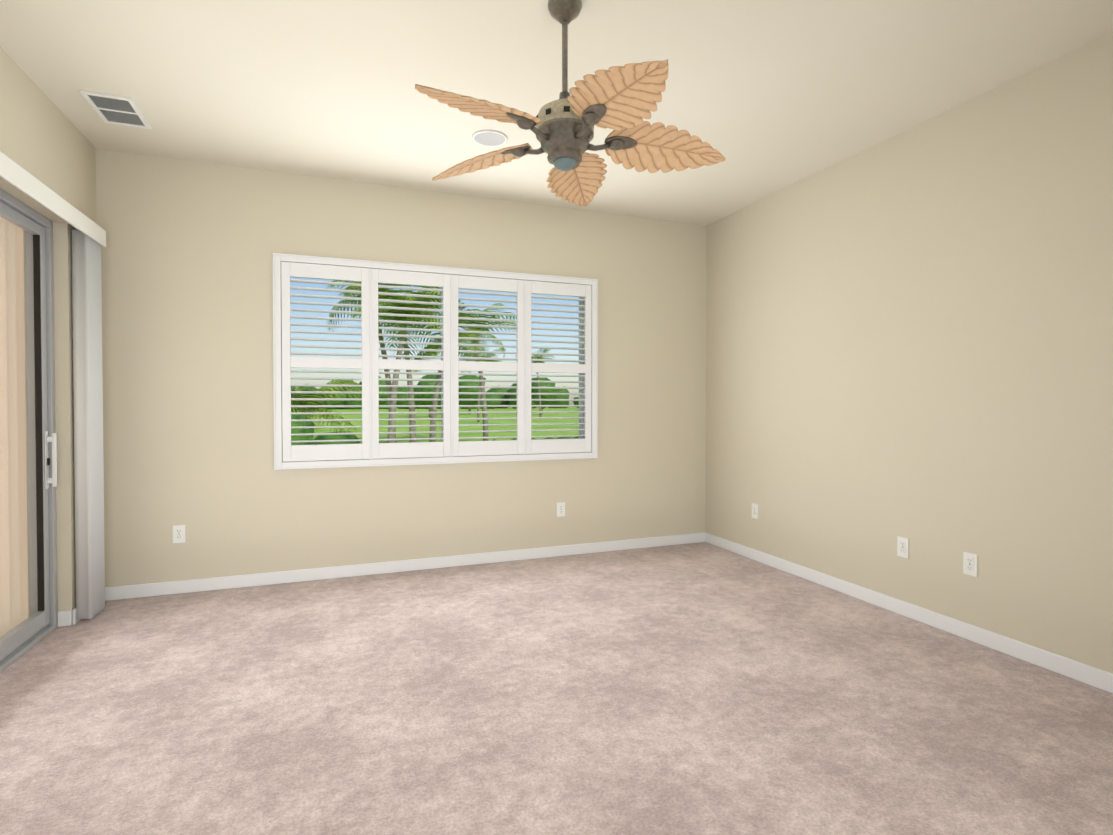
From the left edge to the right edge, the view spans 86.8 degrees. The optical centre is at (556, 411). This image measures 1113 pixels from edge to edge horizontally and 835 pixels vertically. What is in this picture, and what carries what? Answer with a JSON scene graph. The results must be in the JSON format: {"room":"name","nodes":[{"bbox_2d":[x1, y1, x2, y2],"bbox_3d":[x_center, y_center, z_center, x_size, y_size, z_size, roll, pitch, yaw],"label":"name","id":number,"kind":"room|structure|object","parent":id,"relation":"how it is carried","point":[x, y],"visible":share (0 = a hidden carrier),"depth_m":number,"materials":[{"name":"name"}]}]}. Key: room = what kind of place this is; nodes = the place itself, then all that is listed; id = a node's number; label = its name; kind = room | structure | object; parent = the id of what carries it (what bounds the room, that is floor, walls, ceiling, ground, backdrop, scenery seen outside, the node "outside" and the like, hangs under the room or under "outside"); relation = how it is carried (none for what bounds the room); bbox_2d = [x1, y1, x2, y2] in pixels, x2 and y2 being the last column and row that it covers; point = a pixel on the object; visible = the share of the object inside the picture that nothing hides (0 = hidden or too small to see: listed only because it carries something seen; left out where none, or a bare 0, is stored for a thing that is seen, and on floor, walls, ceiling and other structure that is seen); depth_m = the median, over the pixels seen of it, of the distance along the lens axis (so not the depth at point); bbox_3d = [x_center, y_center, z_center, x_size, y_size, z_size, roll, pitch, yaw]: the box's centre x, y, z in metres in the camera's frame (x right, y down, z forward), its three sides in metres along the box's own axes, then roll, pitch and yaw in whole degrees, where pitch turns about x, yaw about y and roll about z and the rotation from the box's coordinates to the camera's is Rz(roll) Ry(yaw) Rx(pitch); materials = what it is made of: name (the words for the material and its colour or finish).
{"room":"empty bedroom","nodes":[
{"label":"empty bedroom","id":0,"kind":"room"},
{"bbox_2d":[0,47,95,624],"bbox_3d":[-2.167,-0.197,1.451,0.200,2.900,4.890,0,1,-21],"label":"wall","id":1,"kind":"structure","parent":0,"point":[45,141],"depth_m":3.34,"materials":[{"name":"beige paint"}]},
{"bbox_2d":[0,217,27,636],"bbox_3d":[-2.697,-0.011,2.393,0.048,2.500,3.826,0,1,-21],"label":"shutter","id":2,"kind":"object","parent":1,"relation":"attached to","point":[12,434],"depth_m":3.27,"materials":[{"name":"beige"}]},
{"bbox_2d":[0,188,57,672],"bbox_3d":[-2.430,0.093,2.136,0.138,2.297,2.546,0,1,-21],"label":"sliding door","id":3,"kind":"structure","parent":1,"relation":"in","point":[40,623],"depth_m":3.25,"materials":[{"name":"silver metal"}]},
{"bbox_2d":[0,151,105,618],"bbox_3d":[-2.307,0.061,2.257,0.104,2.310,2.930,0,1,-21],"label":"vertical blind","id":4,"kind":"object","parent":1,"relation":"attached to","point":[88,238],"visible":1,"depth_m":3.40,"materials":[{"name":"white plastic"}]},
{"bbox_2d":[65,608,80,625],"bbox_3d":[-2.848,1.178,3.568,0.019,0.088,0.424,0,1,-21],"label":"baseboard","id":5,"kind":"structure","parent":1,"relation":"attached to","point":[69,615],"depth_m":3.37,"materials":[{"name":"white wood"}]},
{"bbox_2d":[95,148,706,586],"bbox_3d":[-0.817,-0.244,4.681,5.010,2.900,0.200,0,1,-21],"label":"wall","id":6,"kind":"structure","parent":0,"point":[189,250],"depth_m":4.24,"materials":[{"name":"beige paint"}]},
{"bbox_2d":[173,525,185,542],"bbox_3d":[-2.525,0.817,3.939,0.072,0.118,0.010,0,1,-21],"label":"electrical outlet","id":7,"kind":"object","parent":6,"relation":"attached to","point":[179,534],"visible":1,"depth_m":3.94,"materials":[{"name":"white plastic"}]},
{"bbox_2d":[105,532,704,600],"bbox_3d":[-0.790,1.163,4.595,4.585,0.088,0.020,0,1,-21],"label":"baseboard","id":8,"kind":"structure","parent":6,"relation":"attached to","point":[280,577],"depth_m":4.39,"materials":[{"name":"white wood"}]},
{"bbox_2d":[291,277,583,444],"bbox_3d":[-0.870,-0.359,4.692,2.386,1.416,0.060,0,1,-21],"label":"window unit","id":9,"kind":"structure","parent":6,"relation":"in","point":[580,378],"depth_m":4.84,"materials":[{"name":"clear glass"}]},
{"bbox_2d":[273,253,597,469],"bbox_3d":[-0.820,-0.357,4.559,2.480,1.510,0.056,0,1,-21],"label":"window shutters","id":10,"kind":"object","parent":9,"relation":"attached to","point":[370,450],"visible":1,"depth_m":4.49,"materials":[{"name":"white wood"}]},
{"bbox_2d":[557,502,564,516],"bbox_3d":[0.038,0.813,4.908,0.072,0.118,0.010,0,1,-21],"label":"electrical outlet","id":11,"kind":"object","parent":6,"relation":"attached to","point":[560,509],"visible":1,"depth_m":4.91,"materials":[{"name":"white plastic"}]},
{"bbox_2d":[0,542,1112,834],"bbox_3d":[0.083,1.290,2.323,5.010,0.100,5.290,0,1,-21],"label":"floor","id":12,"kind":"structure","parent":0,"point":[702,688],"depth_m":2.41,"materials":[{"name":"carpet"}]},
{"bbox_2d":[0,0,1112,224],"bbox_3d":[0.083,-1.734,2.279,5.010,0.150,5.290,0,1,-21],"label":"ceiling","id":13,"kind":"structure","parent":0,"point":[764,98],"depth_m":2.90,"materials":[{"name":"paint"}]},
{"bbox_2d":[80,90,150,128],"bbox_3d":[-2.429,-1.667,3.260,0.225,0.012,0.360,0,1,-21],"label":"ceiling vent","id":14,"kind":"object","parent":13,"relation":"in","point":[116,109],"visible":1,"depth_m":3.24,"materials":[{"name":"white plastic"}]},
{"bbox_2d":[472,130,507,146],"bbox_3d":[-0.408,-1.674,3.607,0.216,0.010,0.216,0,1,-21],"label":"ceiling speaker","id":15,"kind":"object","parent":13,"relation":"attached to","point":[491,138],"visible":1,"depth_m":3.60,"materials":[{"name":"white plastic"}]},
{"bbox_2d":[415,0,725,205],"bbox_3d":[0.069,-1.325,2.364,1.308,0.672,1.282,0,1,-21],"label":"fan","id":16,"kind":"object","parent":13,"relation":"hanging from","point":[620,101],"visible":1,"depth_m":2.35,"materials":[{"name":"beige wood"}]},
{"bbox_2d":[706,32,1112,673],"bbox_3d":[2.332,-0.222,3.152,0.200,2.900,4.890,0,1,-21],"label":"wall","id":17,"kind":"structure","parent":0,"point":[910,334],"depth_m":3.29,"materials":[{"name":"beige paint"}]},
{"bbox_2d":[752,503,757,518],"bbox_3d":[1.610,0.805,4.781,0.010,0.118,0.072,0,1,-21],"label":"electrical outlet","id":18,"kind":"object","parent":17,"relation":"attached to","point":[755,511],"visible":1,"depth_m":4.77,"materials":[{"name":"white plastic"}]},
{"bbox_2d":[897,536,908,557],"bbox_3d":[2.080,0.813,3.537,0.010,0.118,0.072,0,1,-21],"label":"electrical outlet","id":19,"kind":"object","parent":17,"relation":"attached to","point":[902,546],"visible":1,"depth_m":3.53,"materials":[{"name":"white plastic"}]},
{"bbox_2d":[705,532,1112,693],"bbox_3d":[2.230,1.185,3.134,0.020,0.088,4.890,0,1,-21],"label":"baseboard","id":20,"kind":"structure","parent":17,"relation":"attached to","point":[1078,671],"depth_m":3.29,"materials":[{"name":"white wood"}]},
{"bbox_2d":[963,552,977,576],"bbox_3d":[2.222,0.818,3.163,0.010,0.118,0.072,0,1,-21],"label":"electrical outlet","id":21,"kind":"object","parent":17,"relation":"attached to","point":[970,563],"visible":1,"depth_m":3.16,"materials":[{"name":"white plastic"}]},
{"label":"outside","id":22,"kind":"structure","parent":0,"visible":0},
{"bbox_2d":[293,407,578,443],"bbox_3d":[-39.028,-0.067,102.886,300.000,0.001,300.000,0,1,-21],"label":"lawn","id":23,"kind":"structure","parent":22,"point":[461,428],"depth_m":41.72,"materials":[{"name":"green plant"}]},
{"bbox_2d":[291,380,361,444],"label":"garden plants","id":24,"kind":"object","parent":23,"relation":"on","point":[352,382],"depth_m":13.28,"materials":[{"name":"green plant"}]},
{"bbox_2d":[326,280,360,331],"label":"garden plants","id":25,"kind":"object","parent":23,"relation":"on","point":[350,287],"depth_m":18.98,"materials":[{"name":"green plant"}]},
{"bbox_2d":[378,283,440,442],"label":"garden plants","id":26,"kind":"object","parent":23,"relation":"on","point":[404,332],"depth_m":17.98,"materials":[{"name":"green plant"}]},
{"bbox_2d":[458,300,515,440],"label":"garden plants","id":27,"kind":"object","parent":23,"relation":"on","point":[484,415],"depth_m":21.24,"materials":[{"name":"green plant"}]}
]}

